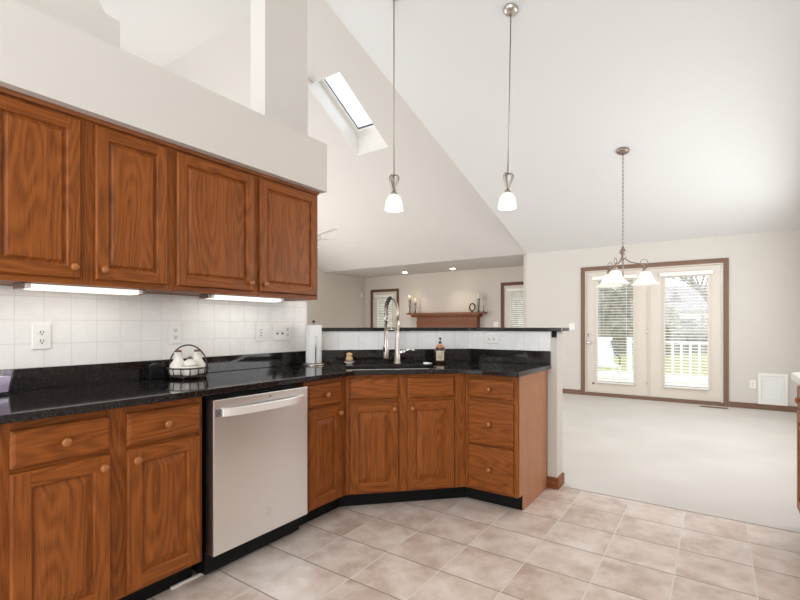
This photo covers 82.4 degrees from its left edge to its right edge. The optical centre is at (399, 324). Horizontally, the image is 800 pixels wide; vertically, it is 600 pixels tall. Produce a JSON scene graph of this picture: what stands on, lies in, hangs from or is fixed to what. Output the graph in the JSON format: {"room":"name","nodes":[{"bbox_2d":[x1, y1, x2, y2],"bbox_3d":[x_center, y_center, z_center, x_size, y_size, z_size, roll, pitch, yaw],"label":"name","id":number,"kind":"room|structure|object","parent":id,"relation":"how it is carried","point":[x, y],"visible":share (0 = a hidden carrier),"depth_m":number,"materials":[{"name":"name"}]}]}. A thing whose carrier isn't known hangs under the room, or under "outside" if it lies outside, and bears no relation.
{"room":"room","nodes":[
{"label":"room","id":0,"kind":"room"},
{"bbox_2d":[3,0,306,369],"bbox_3d":[-2.028,-1.137,1.762,0.160,4.694,4.388,0,0,35],"label":"wall","id":1,"kind":"structure","parent":0,"point":[278,28],"depth_m":3.25,"materials":[{"name":"grey paint"}]},
{"bbox_2d":[0,86,171,292],"bbox_3d":[-1.484,-0.547,2.088,0.352,0.745,0.755,0,0,35],"label":"upper cabinet","id":2,"kind":"object","parent":1,"relation":"attached to","point":[85,200],"visible":0.99,"depth_m":1.97,"materials":[{"name":"brown wood"}]},
{"bbox_2d":[13,283,144,294],"bbox_3d":[-1.454,-0.162,2.108,0.110,0.024,0.500,0,0,35],"label":"light","id":3,"kind":"object","parent":2,"relation":"attached to","point":[26,286],"visible":1,"depth_m":2.05,"materials":[{"name":"white plastic"}]},
{"bbox_2d":[0,351,305,391],"bbox_3d":[-1.290,0.246,2.668,0.018,0.097,2.018,0,0,35],"label":"backsplash","id":4,"kind":"structure","parent":1,"relation":"attached to","point":[58,376],"depth_m":2.36,"materials":[{"name":"black stone"}]},
{"bbox_2d":[0,285,306,369],"bbox_3d":[-1.294,0.011,2.673,0.008,0.371,2.022,0,0,35],"label":"wall tile","id":5,"kind":"structure","parent":1,"relation":"attached to","point":[87,328],"depth_m":2.44,"materials":[{"name":"white tile"}]},
{"bbox_2d":[32,324,50,349],"bbox_3d":[-1.664,0.054,2.122,0.011,0.118,0.073,0,0,35],"label":"wall outlet","id":6,"kind":"object","parent":5,"relation":"attached to","point":[41,333],"visible":1,"depth_m":2.12,"materials":[{"name":"white plastic"}]},
{"bbox_2d":[37,329,45,335],"bbox_3d":[-1.662,0.034,2.120,0.003,0.033,0.033,0,0,35],"label":"receptacle","id":7,"kind":"object","parent":6,"relation":"attached to","point":[40,332],"depth_m":2.12,"materials":[{"name":"grey plastic"}]},
{"bbox_2d":[37,337,45,343],"bbox_3d":[-1.662,0.074,2.120,0.003,0.033,0.033,0,0,35],"label":"receptacle","id":8,"kind":"object","parent":6,"relation":"attached to","point":[40,340],"depth_m":2.12,"materials":[{"name":"grey plastic"}]},
{"bbox_2d":[168,323,181,343],"bbox_3d":[-1.301,0.049,2.646,0.011,0.122,0.078,0,0,35],"label":"wall outlet","id":9,"kind":"object","parent":5,"relation":"attached to","point":[174,329],"visible":1,"depth_m":2.64,"materials":[{"name":"white plastic"}]},
{"bbox_2d":[256,323,264,340],"bbox_3d":[-0.958,0.050,3.141,0.013,0.122,0.074,0,0,35],"label":"dimmer switch","id":10,"kind":"object","parent":5,"relation":"attached to","point":[260,327],"visible":1,"depth_m":3.13,"materials":[{"name":"white plastic"}]},
{"bbox_2d":[273,323,290,340],"bbox_3d":[-0.847,0.050,3.297,0.016,0.122,0.165,0,0,35],"label":"switch plate","id":11,"kind":"object","parent":5,"relation":"attached to","point":[281,331],"visible":1,"depth_m":3.29,"materials":[{"name":"white plastic"}]},
{"bbox_2d":[147,144,318,300],"bbox_3d":[-0.973,-0.547,2.826,0.352,0.745,1.041,0,0,35],"label":"upper cabinet","id":12,"kind":"object","parent":1,"relation":"attached to","point":[236,230],"visible":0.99,"depth_m":2.63,"materials":[{"name":"brown wood"}]},
{"bbox_2d":[199,294,283,301],"bbox_3d":[-0.959,-0.162,2.823,0.110,0.024,0.550,0,0,35],"label":"light","id":13,"kind":"object","parent":12,"relation":"attached to","point":[203,296],"visible":1,"depth_m":2.73,"materials":[{"name":"white plastic"}]},
{"bbox_2d":[0,0,326,193],"bbox_3d":[-1.858,-1.087,1.540,0.369,0.331,4.217,0,0,35],"label":"wall","id":14,"kind":"structure","parent":0,"point":[44,57],"depth_m":2.13,"materials":[{"name":"grey paint"}]},
{"bbox_2d":[99,0,249,67],"bbox_3d":[-3.986,-3.204,3.879,5.190,1.792,5.640,0,0,35],"label":"ceiling","id":15,"kind":"structure","parent":0,"point":[158,32],"depth_m":5.79,"materials":[{"name":"white paint"}]},
{"bbox_2d":[307,267,364,326],"bbox_3d":[-4.401,-1.420,7.943,0.120,5.260,11.850,0,0,35],"label":"wall","id":16,"kind":"structure","parent":0,"point":[339,302],"depth_m":11.85,"materials":[{"name":"beige paint"}]},
{"bbox_2d":[365,266,523,326],"bbox_3d":[1.095,-0.105,11.418,5.200,2.630,0.120,0,0,35],"label":"wall","id":17,"kind":"structure","parent":0,"point":[450,291],"depth_m":11.29,"materials":[{"name":"beige paint"}]},
{"bbox_2d":[371,288,398,326],"bbox_3d":[-0.401,0.005,12.412,0.950,1.950,0.088,0,0,35],"label":"window","id":18,"kind":"structure","parent":17,"relation":"in","point":[374,300],"depth_m":12.55,"materials":[{"name":"beige wood"}]},
{"bbox_2d":[375,294,393,325],"bbox_3d":[-0.422,-0.025,12.380,0.630,1.595,0.052,0,0,35],"label":"window blind","id":19,"kind":"object","parent":18,"relation":"attached to","point":[386,295],"visible":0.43,"depth_m":12.40,"materials":[{"name":"white plastic"}]},
{"bbox_2d":[406,312,486,326],"bbox_3d":[0.972,0.452,11.003,2.110,1.507,0.700,0,0,35],"label":"fireplace mantel","id":20,"kind":"object","parent":17,"relation":"attached to","point":[448,319],"visible":0.27,"depth_m":11.04,"materials":[{"name":"brown wood"}]},
{"bbox_2d":[406,312,486,314],"bbox_3d":[1.100,-0.283,11.188,2.110,0.038,0.250,0,0,35],"label":"shelf","id":21,"kind":"object","parent":20,"relation":"attached to","point":[447,313],"depth_m":10.94,"materials":[{"name":"brown wood"}]},
{"bbox_2d":[469,303,475,311],"bbox_3d":[1.700,-0.410,10.749,0.156,0.216,0.060,0,0,15],"label":"picture frame","id":22,"kind":"object","parent":20,"relation":"on","point":[472,306],"visible":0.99,"depth_m":10.74,"materials":[{"name":"grey metal"}]},
{"bbox_2d":[501,281,523,326],"bbox_3d":[2.724,0.005,10.248,0.950,1.950,0.088,0,0,35],"label":"window","id":23,"kind":"structure","parent":17,"relation":"in","point":[505,295],"depth_m":10.44,"materials":[{"name":"beige"}]},
{"bbox_2d":[507,288,523,326],"bbox_3d":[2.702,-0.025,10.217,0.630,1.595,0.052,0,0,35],"label":"window blind","id":24,"kind":"object","parent":23,"relation":"attached to","point":[513,289],"visible":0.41,"depth_m":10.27,"materials":[{"name":"white plastic"}]},
{"bbox_2d":[378,331,562,477],"bbox_3d":[0.261,0.629,3.701,1.988,1.162,0.515,0,0,5],"label":"wall","id":25,"kind":"structure","parent":0,"point":[555,374],"depth_m":3.40,"materials":[{"name":"grey paint"}]},
{"bbox_2d":[322,331,468,349],"bbox_3d":[-0.048,0.121,3.648,1.269,0.146,0.008,0,0,-11],"label":"tile","id":26,"kind":"structure","parent":25,"relation":"attached to","point":[331,340],"depth_m":3.64,"materials":[{"name":"white tile"}]},
{"bbox_2d":[322,349,468,362],"bbox_3d":[-0.060,0.244,3.638,1.293,0.100,0.019,0,0,-11],"label":"backsplash","id":27,"kind":"structure","parent":25,"relation":"attached to","point":[419,355],"depth_m":3.63,"materials":[{"name":"black stone"}]},
{"bbox_2d":[322,327,568,337],"bbox_3d":[0.290,0.056,3.712,2.041,0.072,0.606,0,0,5],"label":"bar","id":28,"kind":"object","parent":25,"relation":"on","point":[554,334],"visible":0.86,"depth_m":3.63,"materials":[{"name":"black stone"}]},
{"bbox_2d":[469,331,550,350],"bbox_3d":[0.845,0.121,3.582,0.666,0.146,0.008,0,0,35],"label":"tiled wall","id":29,"kind":"structure","parent":25,"relation":"attached to","point":[508,340],"depth_m":3.55,"materials":[{"name":"white tile"}]},
{"bbox_2d":[485,334,498,342],"bbox_3d":[0.732,0.110,3.648,0.118,0.073,0.011,0,0,35],"label":"wall outlet","id":30,"kind":"object","parent":29,"relation":"attached to","point":[489,338],"visible":1,"depth_m":3.65,"materials":[{"name":"white plastic"}]},
{"bbox_2d":[469,349,550,364],"bbox_3d":[0.842,0.244,3.575,0.664,0.100,0.019,0,0,35],"label":"backsplash","id":31,"kind":"structure","parent":25,"relation":"attached to","point":[485,355],"depth_m":3.55,"materials":[{"name":"black stone"}]},
{"bbox_2d":[547,473,563,489],"bbox_3d":[1.173,1.167,3.440,0.084,0.085,0.164,0,0,35],"label":"baseboard","id":32,"kind":"structure","parent":25,"relation":"attached to","point":[552,482],"depth_m":3.38,"materials":[{"name":"brown wood"}]},
{"bbox_2d":[147,487,799,599],"bbox_3d":[-0.176,1.240,1.098,3.640,0.060,5.405,0,0,35],"label":"floor tile","id":33,"kind":"structure","parent":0,"point":[567,543],"depth_m":2.36,"materials":[{"name":"beige tile"}]},
{"bbox_2d":[0,397,201,599],"bbox_3d":[-1.362,0.767,1.992,0.652,0.883,0.736,0,0,35],"label":"base cabinet","id":34,"kind":"object","parent":33,"relation":"on","point":[103,504],"visible":0.98,"depth_m":1.77,"materials":[{"name":"brown wood"}]},
{"bbox_2d":[0,349,550,424],"bbox_3d":[-0.374,0.260,2.618,1.580,0.130,2.978,0,0,35],"label":"countertop","id":35,"kind":"structure","parent":34,"relation":"on","point":[42,392],"depth_m":2.47,"materials":[{"name":"black stone"}]},
{"bbox_2d":[0,376,10,392],"bbox_3d":[-1.678,0.236,1.889,0.090,0.116,0.090,0,0,15],"label":"jar candle","id":36,"kind":"object","parent":35,"relation":"on","point":[4,380],"visible":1,"depth_m":1.90,"materials":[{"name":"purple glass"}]},
{"bbox_2d":[145,363,167,379],"bbox_3d":[-1.342,0.252,2.518,0.058,0.086,0.100,0,0,35],"label":"toaster","id":37,"kind":"object","parent":35,"relation":"on","point":[152,370],"visible":0.91,"depth_m":2.49,"materials":[{"name":"black"}]},
{"bbox_2d":[167,344,208,379],"bbox_3d":[-1.183,0.201,2.552,0.216,0.187,0.216,0,0,35],"label":"wire basket","id":38,"kind":"object","parent":35,"relation":"on","point":[207,366],"visible":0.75,"depth_m":2.51,"materials":[{"name":"grey metal"}]},
{"bbox_2d":[169,350,183,374],"bbox_3d":[-1.231,0.207,2.538,0.092,0.137,0.092,0,0,35],"label":"ceramic bottle","id":39,"kind":"object","parent":38,"relation":"in","point":[177,362],"visible":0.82,"depth_m":2.51,"materials":[{"name":"white ceramic"}]},
{"bbox_2d":[181,356,197,375],"bbox_3d":[-1.154,0.224,2.512,0.086,0.104,0.086,0,0,35],"label":"ceramic jar","id":40,"kind":"object","parent":38,"relation":"in","point":[189,363],"visible":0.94,"depth_m":2.48,"materials":[{"name":"white ceramic"}]},
{"bbox_2d":[193,349,205,373],"bbox_3d":[-1.151,0.207,2.596,0.092,0.137,0.092,0,0,35],"label":"ceramic bottle","id":41,"kind":"object","parent":38,"relation":"in","point":[197,355],"visible":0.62,"depth_m":2.58,"materials":[{"name":"white ceramic"}]},
{"bbox_2d":[303,320,324,365],"bbox_3d":[-0.637,0.130,3.375,0.160,0.329,0.160,0,0,35],"label":"paper towel holder","id":42,"kind":"object","parent":35,"relation":"on","point":[313,321],"visible":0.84,"depth_m":3.31,"materials":[{"name":"silver metal"}]},
{"bbox_2d":[306,325,321,363],"bbox_3d":[-0.637,0.141,3.375,0.116,0.280,0.116,0,0,35],"label":"paper towel roll","id":43,"kind":"object","parent":42,"relation":"on","point":[312,331],"visible":0.98,"depth_m":3.33,"materials":[{"name":"white paper"}]},
{"bbox_2d":[363,368,428,369],"bbox_3d":[-0.068,0.428,3.203,0.646,0.207,0.337,0,0,-10],"label":"sink","id":44,"kind":"object","parent":35,"relation":"in","point":[420,368],"visible":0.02,"depth_m":3.36,"materials":[{"name":"silver metal"}]},
{"bbox_2d":[383,296,413,363],"bbox_3d":[-0.033,0.041,3.408,0.291,0.506,0.117,0,0,-40],"label":"kitchen faucet","id":45,"kind":"object","parent":35,"relation":"on","point":[398,352],"visible":1,"depth_m":3.43,"materials":[{"name":"silver metal"}]},
{"bbox_2d":[435,337,445,362],"bbox_3d":[0.311,0.196,3.546,0.086,0.198,0.089,0,0,5],"label":"soap bottle","id":46,"kind":"object","parent":35,"relation":"on","point":[440,352],"visible":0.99,"depth_m":3.52,"materials":[{"name":"brown glass"}]},
{"bbox_3d":[-0.384,0.285,3.459,0.080,0.018,0.080,0,0,35],"label":"soap dish","id":47,"kind":"object","parent":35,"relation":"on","visible":0},
{"bbox_2d":[346,353,352,361],"bbox_3d":[-0.384,0.247,3.459,0.054,0.076,0.054,0,0,35],"label":"dish brush","id":48,"kind":"object","parent":47,"relation":"on","point":[349,358],"visible":0.94,"depth_m":3.44,"materials":[{"name":"brown"}]},
{"bbox_2d":[170,573,203,589],"bbox_3d":[-0.998,1.204,2.157,0.017,0.012,0.170,0,0,35],"label":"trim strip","id":49,"kind":"object","parent":33,"relation":"on","point":[198,574],"visible":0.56,"depth_m":2.14,"materials":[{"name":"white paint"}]},
{"bbox_2d":[192,383,307,574],"bbox_3d":[-0.932,0.775,2.538,0.657,0.867,0.598,0,0,35],"label":"dishwasher","id":50,"kind":"object","parent":33,"relation":"on","point":[255,441],"visible":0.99,"depth_m":2.31,"materials":[{"name":"silver metal"}]},
{"bbox_2d":[297,377,345,525],"bbox_3d":[-0.674,0.767,2.986,0.652,0.883,0.399,0,0,35],"label":"base cabinet","id":51,"kind":"object","parent":33,"relation":"on","point":[326,397],"visible":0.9,"depth_m":2.80,"materials":[{"name":"brown wood"}]},
{"bbox_2d":[340,373,465,506],"bbox_3d":[-0.001,0.767,3.318,1.618,0.883,0.659,0,0,-11],"label":"base cabinet","id":52,"kind":"object","parent":33,"relation":"on","point":[406,433],"visible":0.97,"depth_m":3.04,"materials":[{"name":"brown wood"}]},
{"bbox_2d":[466,370,546,509],"bbox_3d":[0.745,0.767,3.249,0.406,0.883,0.656,0,0,35],"label":"base cabinet","id":53,"kind":"object","parent":33,"relation":"on","point":[506,417],"visible":0.98,"depth_m":3.03,"materials":[{"name":"brown wood"}]},
{"bbox_2d":[794,385,799,512],"bbox_3d":[2.377,0.767,2.222,0.652,0.883,0.900,0,0,35],"label":"base cabinet","id":54,"kind":"object","parent":33,"relation":"on","point":[797,399],"visible":1,"depth_m":2.68,"materials":[{"name":"brown wood"}]},
{"bbox_2d":[791,372,799,384],"bbox_3d":[2.396,0.305,2.221,0.680,0.040,0.940,0,0,35],"label":"countertop","id":55,"kind":"structure","parent":54,"relation":"on","point":[795,376],"depth_m":2.60,"materials":[{"name":"white"}]},
{"bbox_2d":[163,0,799,277],"bbox_3d":[-0.549,-2.930,5.276,9.250,3.220,11.850,0,0,35],"label":"ceiling","id":56,"kind":"structure","parent":0,"point":[703,96],"depth_m":5.36,"materials":[{"name":"white paint"}]},
{"bbox_2d":[307,79,359,247],"bbox_3d":[-1.348,-2.275,6.451,1.465,2.435,1.413,0,0,35],"label":"ceiling fan","id":57,"kind":"object","parent":56,"relation":"hanging from","point":[309,84],"visible":0.18,"depth_m":6.49,"materials":[{"name":"white"}]},
{"bbox_2d":[310,72,387,154],"bbox_3d":[-0.760,-3.307,6.888,0.670,1.054,1.180,0,0,35],"label":"window","id":58,"kind":"structure","parent":56,"relation":"attached to","point":[366,138],"depth_m":7.25,"materials":[{"name":"white paint"}]},
{"bbox_2d":[385,0,402,211],"bbox_3d":[-0.052,-1.926,3.928,0.156,1.876,0.156,0,0,35],"label":"pendant light","id":59,"kind":"object","parent":56,"relation":"hanging from","point":[393,202],"visible":1,"depth_m":3.92,"materials":[{"name":"white glass"}]},
{"bbox_2d":[498,3,517,209],"bbox_3d":[0.932,-1.851,3.907,0.156,1.702,0.156,1,1,35],"label":"pendant light","id":60,"kind":"object","parent":56,"relation":"hanging from","point":[507,201],"visible":1,"depth_m":3.89,"materials":[{"name":"white glass"}]},
{"bbox_2d":[597,147,658,287],"bbox_3d":[2.608,-1.262,5.307,0.693,1.593,0.679,0,0,35],"label":"chandelier","id":61,"kind":"object","parent":56,"relation":"hanging from","point":[614,278],"visible":1,"depth_m":5.29,"materials":[{"name":"white glass"}]},
{"bbox_2d":[524,255,525,326],"bbox_3d":[2.845,-0.105,9.287,0.105,2.630,1.630,0,0,35],"label":"wall","id":62,"kind":"structure","parent":0,"point":[524,255],"depth_m":8.63,"materials":[{"name":"grey paint"}]},
{"bbox_2d":[598,379,707,397],"bbox_3d":[5.911,1.310,8.098,6.300,0.080,3.155,0,0,35],"label":"deck","id":63,"kind":"object","parent":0,"point":[598,379],"depth_m":9.76,"materials":[{"name":"grey wood"}]},
{"bbox_2d":[598,338,620,380],"bbox_3d":[4.459,0.768,10.007,0.524,0.999,0.695,0,0,10],"label":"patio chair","id":64,"kind":"object","parent":63,"relation":"on","point":[603,341],"visible":0.42,"depth_m":10.17,"materials":[{"name":"white plastic"}]},
{"bbox_2d":[627,337,707,381],"bbox_3d":[7.160,0.769,8.847,5.000,0.999,0.120,0,0,35],"label":"deck railing","id":65,"kind":"object","parent":63,"relation":"on","point":[629,346],"visible":0.34,"depth_m":9.67,"materials":[{"name":"white wood"}]},
{"bbox_2d":[526,229,799,406],"bbox_3d":[4.056,-0.105,7.372,4.065,2.630,0.140,0,0,35],"label":"wall","id":66,"kind":"structure","parent":0,"point":[764,267],"depth_m":6.69,"materials":[{"name":"grey paint"}]},
{"bbox_2d":[563,389,580,394],"bbox_3d":[2.735,1.165,8.193,0.960,0.081,0.014,0,0,35],"label":"baseboard","id":67,"kind":"structure","parent":66,"relation":"attached to","point":[568,391],"depth_m":7.99,"materials":[{"name":"brown wood"}]},
{"bbox_2d":[569,323,574,329],"bbox_3d":[3.011,0.025,8.002,0.100,0.118,0.014,0,0,35],"label":"light switch","id":68,"kind":"object","parent":66,"relation":"attached to","point":[571,325],"visible":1,"depth_m":8.00,"materials":[{"name":"white plastic"}]},
{"bbox_2d":[592,274,637,384],"bbox_3d":[3.570,0.077,7.602,0.694,1.800,0.052,0,0,35],"label":"window blind","id":69,"kind":"object","parent":66,"relation":"attached to","point":[626,277],"visible":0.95,"depth_m":7.57,"materials":[{"name":"white plastic"}]},
{"bbox_2d":[587,269,647,395],"bbox_3d":[3.604,0.124,7.612,0.934,2.052,0.108,0,0,35],"label":"door","id":70,"kind":"structure","parent":66,"relation":"in","point":[640,293],"depth_m":7.48,"materials":[{"name":"beige wood"}]},
{"bbox_2d":[648,269,648,396],"bbox_3d":[4.003,0.124,7.362,0.015,2.052,0.056,0,0,35],"label":"trim","id":71,"kind":"structure","parent":66,"relation":"attached to","point":[648,269],"depth_m":7.34,"materials":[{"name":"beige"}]},
{"bbox_2d":[585,263,722,402],"bbox_3d":[4.031,0.113,7.385,1.958,2.083,0.128,0,0,35],"label":"trim","id":72,"kind":"structure","parent":66,"relation":"attached to","point":[721,264],"depth_m":7.12,"materials":[{"name":"beige wood"}]},
{"bbox_2d":[585,392,722,405],"bbox_3d":[4.027,1.180,7.380,1.958,0.050,0.140,0,0,35],"label":"trim","id":73,"kind":"structure","parent":66,"relation":"attached to","point":[586,393],"depth_m":7.27,"materials":[{"name":"brown wood"}]},
{"bbox_2d":[581,258,728,406],"bbox_3d":[3.988,0.106,7.323,2.080,2.199,0.018,0,0,35],"label":"trim","id":74,"kind":"structure","parent":66,"relation":"attached to","point":[725,261],"depth_m":6.89,"materials":[{"name":"brown wood"}]},
{"bbox_2d":[649,265,720,401],"bbox_3d":[4.403,0.124,7.091,0.950,2.052,0.056,0,0,35],"label":"door","id":75,"kind":"structure","parent":66,"relation":"in","point":[656,292],"depth_m":7.14,"materials":[{"name":"beige"}]},
{"bbox_2d":[750,380,755,388],"bbox_3d":[5.075,0.853,6.574,0.075,0.120,0.011,0,0,35],"label":"wall outlet","id":76,"kind":"object","parent":66,"relation":"attached to","point":[752,382],"visible":1,"depth_m":6.57,"materials":[{"name":"white plastic"}]},
{"bbox_2d":[729,401,799,412],"bbox_3d":[5.216,1.165,6.475,0.894,0.081,0.014,0,0,35],"label":"baseboard","id":77,"kind":"structure","parent":66,"relation":"attached to","point":[731,404],"depth_m":6.50,"materials":[{"name":"brown wood"}]},
{"bbox_2d":[758,373,787,405],"bbox_3d":[5.256,0.907,6.442,0.330,0.440,0.022,0,0,35],"label":"pet door","id":78,"kind":"structure","parent":66,"relation":"in","point":[772,388],"depth_m":6.44,"materials":[{"name":"white plastic"}]},
{"bbox_2d":[562,393,799,532],"bbox_3d":[-0.599,1.238,5.310,9.130,0.064,11.850,0,0,35],"label":"floor","id":79,"kind":"structure","parent":0,"point":[732,463],"depth_m":4.19,"materials":[{"name":"beige carpet"}]},
{"bbox_2d":[700,406,727,408],"bbox_3d":[4.587,1.202,6.676,0.340,0.006,0.100,0,0,35],"label":"floor vent","id":80,"kind":"object","parent":79,"relation":"in","point":[700,406],"visible":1,"depth_m":6.65,"materials":[{"name":"grey"}]},
{"bbox_2d":[660,270,713,389],"bbox_3d":[4.397,0.077,7.029,0.701,1.800,0.052,0,0,35],"label":"window blind","id":81,"kind":"object","parent":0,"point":[702,272],"visible":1,"depth_m":7.02,"materials":[{"name":"white plastic"}]},
{"label":"outside","id":82,"kind":"structure","parent":0,"visible":0},
{"bbox_2d":[598,354,706,384],"bbox_3d":[25.191,1.885,36.380,120.000,0.150,71.500,0,0,35],"label":"lawn","id":83,"kind":"structure","parent":82,"point":[620,355],"depth_m":20.43,"materials":[{"name":"green plant"}]},
{"bbox_2d":[378,298,392,326],"bbox_3d":[-1.137,-0.935,32.424,6.629,5.731,2.688,0,0,35],"label":"shrub","id":84,"kind":"object","parent":83,"relation":"on","point":[378,298],"visible":0.02,"depth_m":31.19,"materials":[{"name":"green plant"}]},
{"bbox_2d":[598,280,688,354],"bbox_3d":[13.861,-1.327,30.549,9.299,6.533,3.558,0,0,35],"label":"shrub","id":85,"kind":"object","parent":83,"relation":"on","point":[669,320],"visible":0.1,"depth_m":28.87,"materials":[{"name":"green plant"}]},
{"bbox_2d":[665,285,707,324],"bbox_3d":[26.946,-0.890,41.550,11.800,5.400,7.800,0,0,35],"label":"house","id":86,"kind":"structure","parent":83,"relation":"on","point":[691,312],"depth_m":39.54,"materials":[{"name":"white"}]},
{"bbox_2d":[669,276,707,301],"bbox_3d":[15.556,-2.023,21.666,6.807,7.709,5.100,0,0,17],"label":"bare tree","id":87,"kind":"object","parent":83,"relation":"on","point":[697,286],"visible":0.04,"depth_m":21.56,"materials":[{"name":"grey plant"}]},
{"bbox_2d":[681,316,707,353],"bbox_3d":[21.761,0.497,28.705,10.039,2.738,3.641,0,0,35],"label":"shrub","id":88,"kind":"object","parent":83,"relation":"on","point":[706,340],"visible":0.06,"depth_m":29.30,"materials":[{"name":"green plant"}]},
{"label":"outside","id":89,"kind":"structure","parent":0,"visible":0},
{"bbox_2d":[598,371,707,383],"bbox_3d":[10.304,1.802,14.881,28.000,0.013,2.200,0,0,35],"label":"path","id":90,"kind":"structure","parent":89,"point":[610,373],"depth_m":15.93,"materials":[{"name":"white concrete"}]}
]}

